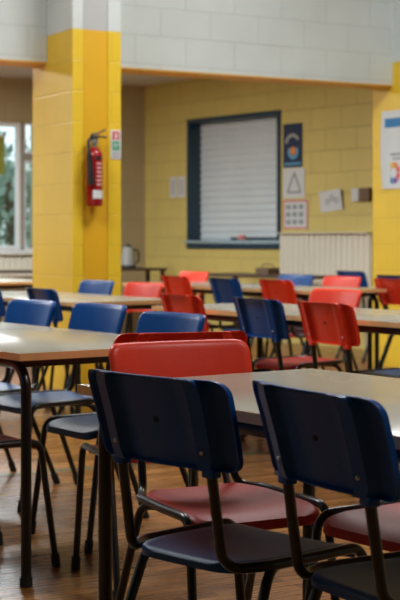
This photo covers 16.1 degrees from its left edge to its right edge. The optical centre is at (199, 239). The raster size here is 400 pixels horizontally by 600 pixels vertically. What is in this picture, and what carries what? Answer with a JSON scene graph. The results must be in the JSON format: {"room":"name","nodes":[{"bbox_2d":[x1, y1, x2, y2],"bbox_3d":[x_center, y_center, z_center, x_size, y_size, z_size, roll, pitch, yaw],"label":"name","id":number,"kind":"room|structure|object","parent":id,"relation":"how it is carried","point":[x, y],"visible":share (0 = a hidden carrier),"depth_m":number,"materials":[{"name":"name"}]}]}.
{"room":"school cafeteria","nodes":[
{"label":"school cafeteria","id":0,"kind":"room"},
{"bbox_2d":[0,77,144,331],"bbox_3d":[-6.907,-1.200,13.768,14.850,4.600,0.300,0,0,-29],"label":"wall","id":1,"kind":"structure","parent":0,"point":[16,94],"depth_m":16.99,"materials":[{"name":"paint"}]},
{"bbox_2d":[0,122,32,253],"bbox_3d":[-4.872,-0.598,14.750,6.920,1.516,0.221,0,0,-29],"label":"window","id":2,"kind":"structure","parent":1,"relation":"in","point":[22,157],"depth_m":16.35,"materials":[{"name":"white plastic"}]},
{"bbox_2d":[0,134,6,173],"bbox_3d":[-2.542,-0.977,16.002,0.750,0.454,0.026,0,0,-29],"label":"banner","id":3,"kind":"object","parent":2,"relation":"hanging from","point":[2,139],"visible":1,"depth_m":16.16,"materials":[{"name":"yellow fabric"}]},
{"bbox_2d":[0,254,32,309],"bbox_3d":[-2.971,0.628,15.745,2.460,0.944,0.105,0,0,-29],"label":"radiator","id":4,"kind":"object","parent":1,"relation":"attached to","point":[7,261],"visible":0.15,"depth_m":16.24,"materials":[{"name":"beige metal"}]},
{"bbox_2d":[0,254,32,254],"bbox_3d":[-2.971,0.163,15.745,2.460,0.013,0.105,0,0,-29],"label":"grille","id":5,"kind":"object","parent":4,"relation":"attached to","point":[0,254],"depth_m":16.18,"materials":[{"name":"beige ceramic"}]},
{"bbox_2d":[33,0,120,391],"bbox_3d":[-0.938,-1.200,10.693,0.390,4.600,0.750,0,0,-29],"label":"pillar","id":6,"kind":"structure","parent":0,"point":[58,83],"depth_m":10.45,"materials":[{"name":"yellow paint"}]},
{"bbox_2d":[83,0,106,383],"bbox_3d":[-0.772,-1.200,10.377,0.198,4.600,0.019,0,0,-29],"label":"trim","id":7,"kind":"structure","parent":6,"relation":"attached to","point":[94,11],"depth_m":10.36,"materials":[{"name":"paint"}]},
{"bbox_2d":[86,129,106,205],"bbox_3d":[-0.763,-0.527,10.270,0.144,0.564,0.171,0,0,11],"label":"fire extinguisher","id":8,"kind":"object","parent":6,"relation":"attached to","point":[94,158],"visible":1,"depth_m":10.24,"materials":[{"name":"metal"}]},
{"bbox_2d":[111,130,120,158],"bbox_3d":[-0.620,-0.703,10.435,0.082,0.215,0.007,0,0,-29],"label":"fire sign","id":9,"kind":"object","parent":6,"relation":"attached to","point":[115,134],"visible":1,"depth_m":10.43,"materials":[{"name":"white plastic"}]},
{"bbox_2d":[0,66,196,85],"bbox_3d":[-4.976,-1.910,11.831,15.500,0.100,5.175,0,0,-29],"label":"ceiling","id":10,"kind":"structure","parent":0,"point":[5,71],"depth_m":16.21,"materials":[{"name":"paint"}]},
{"bbox_2d":[0,0,392,84],"bbox_3d":[-3.707,-2.421,9.415,14.750,2.158,0.281,0,0,-29],"label":"wall","id":11,"kind":"structure","parent":0,"point":[326,40],"depth_m":11.55,"materials":[{"name":"white brick"}]},
{"bbox_2d":[0,59,392,88],"bbox_3d":[-3.707,-1.336,9.415,14.750,0.012,0.281,0,0,-29],"label":"trim","id":12,"kind":"structure","parent":11,"relation":"attached to","point":[3,62],"depth_m":11.60,"materials":[{"name":"paint"}]},
{"bbox_2d":[0,331,399,599],"bbox_3d":[-0.020,1.150,5.860,18.300,0.100,20.840,0,0,-29],"label":"floor","id":13,"kind":"structure","parent":0,"point":[161,580],"depth_m":5.50,"materials":[{"name":"brown wood"}]},
{"bbox_2d":[0,278,32,288],"bbox_3d":[-1.986,0.728,12.751,0.750,0.745,1.800,0,0,-35],"label":"table","id":14,"kind":"object","parent":13,"relation":"on","point":[5,283],"visible":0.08,"depth_m":12.10,"materials":[{"name":"beige laminate"}]},
{"bbox_2d":[0,270,32,272],"bbox_3d":[-2.455,0.720,15.694,1.700,0.760,0.400,0,0,-29],"label":"side table","id":15,"kind":"object","parent":13,"relation":"on","point":[1,271],"visible":0.02,"depth_m":15.74,"materials":[{"name":"brown wood"}]},
{"bbox_2d":[0,299,59,483],"bbox_3d":[-0.968,0.693,6.426,0.560,0.826,0.444,0,0,-35],"label":"chair","id":16,"kind":"object","parent":13,"relation":"on","point":[19,311],"visible":0.46,"depth_m":6.53,"materials":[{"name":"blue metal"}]},
{"bbox_2d":[0,434,60,566],"bbox_3d":[-0.820,0.693,4.788,0.560,0.826,0.444,0,0,-36],"label":"chair","id":17,"kind":"object","parent":13,"relation":"on","point":[6,441],"visible":0.88,"depth_m":4.75,"materials":[{"name":"black metal"}]},
{"bbox_2d":[0,290,74,413],"bbox_3d":[-1.133,0.693,8.965,0.560,0.826,0.444,0,0,-30],"label":"chair","id":18,"kind":"object","parent":13,"relation":"on","point":[2,306],"visible":0.11,"depth_m":8.73,"materials":[{"name":"black metal"}]},
{"bbox_2d":[25,287,98,414],"bbox_3d":[-0.727,0.693,8.396,0.560,0.826,0.444,0,0,-30],"label":"chair","id":19,"kind":"object","parent":13,"relation":"on","point":[43,294],"visible":0.16,"depth_m":8.16,"materials":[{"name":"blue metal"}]},
{"bbox_2d":[0,302,126,511],"bbox_3d":[-0.629,0.693,6.054,0.560,0.826,0.444,0,0,-35],"label":"chair","id":20,"kind":"object","parent":13,"relation":"on","point":[96,317],"visible":0.58,"depth_m":6.13,"materials":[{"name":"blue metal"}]},
{"bbox_2d":[19,280,113,389],"bbox_3d":[-0.901,0.693,9.655,0.560,0.826,0.444,0,0,-35],"label":"chair","id":21,"kind":"object","parent":13,"relation":"on","point":[102,287],"visible":0.17,"depth_m":9.77,"materials":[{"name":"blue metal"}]},
{"bbox_2d":[1,291,161,413],"bbox_3d":[-0.929,0.728,8.997,0.750,0.745,1.800,0,0,-35],"label":"table","id":22,"kind":"object","parent":13,"relation":"on","point":[67,300],"visible":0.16,"depth_m":8.46,"materials":[{"name":"grey laminate"}]},
{"bbox_2d":[0,322,197,587],"bbox_3d":[-0.956,0.728,5.625,0.750,0.745,2.400,0,0,-35],"label":"table","id":23,"kind":"object","parent":13,"relation":"on","point":[22,346],"visible":0.5,"depth_m":4.58,"materials":[{"name":"grey laminate"}]},
{"bbox_2d":[62,282,162,409],"bbox_3d":[-0.557,0.693,9.173,0.560,0.826,0.444,0,0,-36],"label":"chair","id":24,"kind":"object","parent":13,"relation":"on","point":[137,289],"visible":0.14,"depth_m":9.32,"materials":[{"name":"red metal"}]},
{"bbox_2d":[32,311,204,553],"bbox_3d":[-0.297,0.693,5.296,0.560,0.826,0.444,0,0,-36],"label":"chair","id":25,"kind":"object","parent":13,"relation":"on","point":[83,426],"visible":0.27,"depth_m":5.31,"materials":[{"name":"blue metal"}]},
{"bbox_2d":[0,451,268,476],"bbox_3d":[-2.085,1.099,5.963,14.200,0.002,0.042,0,0,-29],"label":"trim","id":26,"kind":"structure","parent":13,"relation":"on","point":[268,451],"depth_m":6.78,"materials":[{"name":"brown wood"}]},
{"bbox_2d":[121,267,166,293],"bbox_3d":[-0.898,0.710,16.137,0.950,0.780,0.450,0,0,-29],"label":"side table","id":27,"kind":"object","parent":13,"relation":"on","point":[147,270],"visible":0.27,"depth_m":16.14,"materials":[{"name":"brown wood"}]},
{"bbox_2d":[121,244,139,267],"bbox_3d":[-0.812,0.181,16.157,0.200,0.275,0.200,0,0,16],"label":"kettle","id":28,"kind":"object","parent":27,"relation":"on","point":[128,257],"visible":0.98,"depth_m":16.09,"materials":[{"name":"plastic"}]},
{"bbox_2d":[71,331,246,599],"bbox_3d":[-0.133,0.693,4.548,0.444,0.826,0.560,0,0,-19],"label":"chair","id":29,"kind":"object","parent":13,"relation":"on","point":[239,335],"visible":0.18,"depth_m":4.35,"materials":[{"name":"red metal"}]},
{"bbox_2d":[179,271,208,297],"bbox_3d":[-0.240,0.693,12.431,0.560,0.826,0.444,0,0,-35],"label":"chair","id":30,"kind":"object","parent":13,"relation":"on","point":[192,275],"visible":0.16,"depth_m":12.55,"materials":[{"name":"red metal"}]},
{"bbox_2d":[161,275,235,330],"bbox_3d":[0.007,0.693,11.190,0.560,0.826,0.444,0,0,-29],"label":"chair","id":31,"kind":"object","parent":13,"relation":"on","point":[177,285],"visible":0.34,"depth_m":11.04,"materials":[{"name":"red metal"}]},
{"bbox_2d":[160,293,271,441],"bbox_3d":[0.101,0.693,7.407,0.560,0.826,0.444,0,0,-30],"label":"chair","id":32,"kind":"object","parent":13,"relation":"on","point":[191,304],"visible":0.25,"depth_m":7.25,"materials":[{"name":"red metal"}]},
{"bbox_2d":[108,339,339,599],"bbox_3d":[0.052,0.693,3.697,0.444,0.826,0.560,0,0,-27],"label":"chair","id":33,"kind":"object","parent":13,"relation":"on","point":[261,505],"visible":0.7,"depth_m":3.78,"materials":[{"name":"red plastic"}]},
{"bbox_2d":[88,369,366,599],"bbox_3d":[0.072,0.693,3.122,0.560,0.826,0.444,0,0,-44],"label":"chair","id":34,"kind":"object","parent":13,"relation":"on","point":[170,421],"visible":0.98,"depth_m":2.99,"materials":[{"name":"blue plastic"}]},
{"bbox_2d":[77,368,399,599],"bbox_3d":[0.467,0.728,3.057,0.750,0.745,1.600,0,0,-35],"label":"table","id":35,"kind":"object","parent":13,"relation":"on","point":[384,390],"visible":0.26,"depth_m":3.46,"materials":[{"name":"grey laminate"}]},
{"bbox_2d":[209,277,292,357],"bbox_3d":[0.378,0.693,10.583,0.560,0.826,0.444,0,0,-30],"label":"chair","id":36,"kind":"object","parent":13,"relation":"on","point":[224,290],"visible":0.41,"depth_m":10.48,"materials":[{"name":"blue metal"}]},
{"bbox_2d":[122,281,386,368],"bbox_3d":[0.355,0.728,11.055,0.750,0.745,2.400,0,0,-36],"label":"table","id":37,"kind":"object","parent":13,"relation":"on","point":[302,292],"visible":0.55,"depth_m":10.37,"materials":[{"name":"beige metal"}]},
{"bbox_2d":[233,297,288,474],"bbox_3d":[0.476,0.693,6.933,0.560,0.826,0.444,0,0,-30],"label":"chair","id":38,"kind":"object","parent":13,"relation":"on","point":[261,318],"visible":0.32,"depth_m":6.78,"materials":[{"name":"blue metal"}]},
{"bbox_2d":[201,273,342,350],"bbox_3d":[0.725,0.728,14.595,0.550,0.745,1.750,0,0,-39],"label":"side table","id":39,"kind":"object","parent":13,"relation":"on","point":[234,275],"visible":0.16,"depth_m":14.58,"materials":[{"name":"brown wood"}]},
{"bbox_2d":[256,264,279,273],"bbox_3d":[0.702,0.301,14.711,0.160,0.106,0.200,0,0,-39],"label":"basket","id":40,"kind":"object","parent":39,"relation":"on","point":[261,270],"visible":0.99,"depth_m":14.64,"materials":[{"name":"brown wicker"}]},
{"bbox_2d":[237,274,313,356],"bbox_3d":[0.591,0.693,11.351,0.560,0.826,0.444,0,0,-36],"label":"chair","id":41,"kind":"object","parent":13,"relation":"on","point":[297,279],"visible":0.11,"depth_m":11.44,"materials":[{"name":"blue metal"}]},
{"bbox_2d":[152,303,399,368],"bbox_3d":[0.741,0.728,6.896,0.750,0.745,2.400,0,0,-35],"label":"table","id":42,"kind":"object","parent":13,"relation":"on","point":[379,321],"visible":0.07,"depth_m":6.84,"materials":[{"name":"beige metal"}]},
{"bbox_2d":[244,288,361,436],"bbox_3d":[0.584,0.693,7.918,0.560,0.826,0.444,0,0,-36],"label":"chair","id":43,"kind":"object","parent":13,"relation":"on","point":[324,295],"visible":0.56,"depth_m":7.95,"materials":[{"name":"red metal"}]},
{"bbox_2d":[259,279,347,371],"bbox_3d":[0.738,0.693,10.164,0.560,0.826,0.444,0,0,-30],"label":"chair","id":44,"kind":"object","parent":13,"relation":"on","point":[283,291],"visible":0.35,"depth_m":10.01,"materials":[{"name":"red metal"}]},
{"bbox_2d":[275,276,360,370],"bbox_3d":[0.911,0.693,10.818,0.560,0.826,0.444,0,0,-36],"label":"chair","id":45,"kind":"object","parent":13,"relation":"on","point":[330,281],"visible":0.17,"depth_m":10.94,"materials":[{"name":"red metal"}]},
{"bbox_2d":[252,380,399,599],"bbox_3d":[0.418,0.693,2.795,0.560,0.826,0.444,0,0,-30],"label":"chair","id":46,"kind":"object","parent":13,"relation":"on","point":[340,443],"visible":1,"depth_m":2.67,"materials":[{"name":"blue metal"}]},
{"bbox_2d":[297,301,360,372],"bbox_3d":[0.763,0.693,6.496,0.560,0.826,0.444,0,0,-29],"label":"chair","id":47,"kind":"object","parent":13,"relation":"on","point":[323,323],"visible":0.52,"depth_m":6.35,"materials":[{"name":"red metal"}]},
{"bbox_2d":[305,500,399,599],"bbox_3d":[0.577,0.693,3.450,0.560,0.826,0.444,0,0,-35],"label":"chair","id":48,"kind":"object","parent":13,"relation":"on","point":[348,522],"visible":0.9,"depth_m":3.43,"materials":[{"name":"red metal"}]},
{"bbox_2d":[335,271,372,362],"bbox_3d":[1.569,0.693,12.960,0.560,0.826,0.444,0,0,-30],"label":"chair","id":49,"kind":"object","parent":13,"relation":"on","point":[364,283],"visible":0.2,"depth_m":12.72,"materials":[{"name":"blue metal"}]},
{"bbox_2d":[361,287,377,369],"bbox_3d":[2.028,0.728,10.087,0.750,0.745,1.800,0,0,-35],"label":"table","id":50,"kind":"object","parent":13,"relation":"on","point":[370,300],"visible":0.43,"depth_m":10.57,"materials":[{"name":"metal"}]},
{"bbox_2d":[353,368,399,377],"bbox_3d":[1.029,0.693,7.139,0.560,0.826,0.444,0,0,-36],"label":"chair","id":51,"kind":"object","parent":13,"relation":"on","point":[385,372],"visible":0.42,"depth_m":7.20,"materials":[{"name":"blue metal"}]},
{"bbox_2d":[374,278,399,368],"bbox_3d":[1.598,0.693,10.397,0.560,0.826,0.444,0,0,-29],"label":"chair","id":52,"kind":"object","parent":13,"relation":"on","point":[392,296],"visible":0.63,"depth_m":10.35,"materials":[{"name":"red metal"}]},
{"bbox_2d":[377,275,399,365],"bbox_3d":[1.746,0.693,11.421,0.560,0.826,0.444,0,0,-29],"label":"chair","id":53,"kind":"object","parent":13,"relation":"on","point":[378,276],"visible":0.17,"depth_m":11.40,"materials":[{"name":"black metal"}]},
{"bbox_2d":[145,78,372,349],"bbox_3d":[5.279,-1.200,9.880,0.302,4.600,19.300,0,0,-39],"label":"wall","id":54,"kind":"structure","parent":0,"point":[337,122],"depth_m":15.57,"materials":[{"name":"yellow brick"}]},
{"bbox_2d":[170,177,176,197],"bbox_3d":[-0.315,-0.620,16.649,0.005,0.240,0.130,0,0,-39],"label":"notice","id":55,"kind":"object","parent":54,"relation":"attached to","point":[173,180],"visible":1,"depth_m":16.65,"materials":[{"name":"white paper"}]},
{"bbox_2d":[178,176,184,196],"bbox_3d":[-0.215,-0.620,16.524,0.005,0.240,0.140,0,0,-39],"label":"notice","id":56,"kind":"object","parent":54,"relation":"attached to","point":[181,180],"visible":1,"depth_m":16.52,"materials":[{"name":"white paper"}]},
{"bbox_2d":[184,110,280,248],"bbox_3d":[0.417,-0.647,15.851,0.235,1.494,1.658,0,0,-39],"label":"hatch","id":57,"kind":"object","parent":54,"relation":"attached to","point":[234,161],"visible":0.81,"depth_m":15.98,"materials":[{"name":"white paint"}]},
{"bbox_2d":[237,235,246,239],"bbox_3d":[0.468,-0.026,15.752,0.110,0.060,0.110,0,0,-39],"label":"soap dish","id":58,"kind":"object","parent":57,"relation":"on","point":[241,237],"visible":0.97,"depth_m":15.72,"materials":[{"name":"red plastic"}]},
{"bbox_2d":[283,123,301,167],"bbox_3d":[0.981,-1.002,15.023,0.005,0.465,0.300,0,0,-39],"label":"poster","id":59,"kind":"object","parent":54,"relation":"attached to","point":[292,133],"visible":1,"depth_m":15.02,"materials":[{"name":"paper"}]},
{"bbox_2d":[283,167,304,197],"bbox_3d":[0.992,-0.604,15.009,0.005,0.317,0.335,0,0,-39],"label":"sheet","id":60,"kind":"object","parent":54,"relation":"attached to","point":[293,178],"visible":1,"depth_m":15.00,"materials":[{"name":"white paper"}]},
{"bbox_2d":[283,199,307,228],"bbox_3d":[1.008,-0.270,14.989,0.005,0.310,0.385,0,0,-39],"label":"sheet","id":61,"kind":"object","parent":54,"relation":"attached to","point":[295,212],"visible":1,"depth_m":14.98,"materials":[{"name":"white paper"}]},
{"bbox_2d":[275,232,372,348],"bbox_3d":[1.270,0.510,14.588,0.105,1.179,1.370,0,0,-39],"label":"radiator","id":62,"kind":"object","parent":54,"relation":"attached to","point":[307,253],"visible":0.53,"depth_m":14.53,"materials":[{"name":"beige metal"}]},
{"bbox_2d":[275,232,372,233],"bbox_3d":[1.270,-0.072,14.588,0.105,0.013,1.370,0,0,-39],"label":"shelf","id":63,"kind":"object","parent":62,"relation":"attached to","point":[289,232],"depth_m":14.50,"materials":[{"name":"beige wood"}]},
{"bbox_2d":[319,188,342,211],"bbox_3d":[1.345,-0.406,14.545,0.032,0.242,0.338,0,0,-39],"label":"sheet","id":64,"kind":"object","parent":54,"relation":"attached to","point":[330,200],"visible":1,"depth_m":14.57,"materials":[{"name":"white paper"}]},
{"bbox_2d":[351,188,371,200],"bbox_3d":[1.615,-0.455,14.198,0.045,0.130,0.260,0,0,-39],"label":"switch box","id":65,"kind":"object","parent":54,"relation":"attached to","point":[357,194],"visible":1,"depth_m":14.16,"materials":[{"name":"white plastic"}]},
{"bbox_2d":[373,0,399,367],"bbox_3d":[2.168,-1.200,12.454,1.050,4.600,0.750,0,0,-29],"label":"pillar","id":66,"kind":"structure","parent":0,"point":[386,202],"depth_m":12.34,"materials":[{"name":"yellow paint"}]},
{"bbox_2d":[380,110,399,188],"bbox_3d":[1.757,-0.782,12.093,0.047,0.675,0.602,0,0,-34],"label":"poster","id":67,"kind":"object","parent":66,"relation":"attached to","point":[390,120],"visible":1,"depth_m":12.28,"materials":[{"name":"white paper"}]},
{"label":"outside","id":68,"kind":"structure","parent":0,"visible":0},
{"bbox_3d":[-14.888,1.300,32.230,34.000,0.100,39.690,0,0,-29],"label":"ground","id":69,"kind":"structure","parent":68,"visible":0},
{"bbox_2d":[0,130,30,247],"bbox_3d":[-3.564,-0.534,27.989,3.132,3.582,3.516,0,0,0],"label":"tree","id":70,"kind":"object","parent":69,"relation":"on","point":[7,192],"visible":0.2,"depth_m":27.67,"materials":[{"name":"green plant"}]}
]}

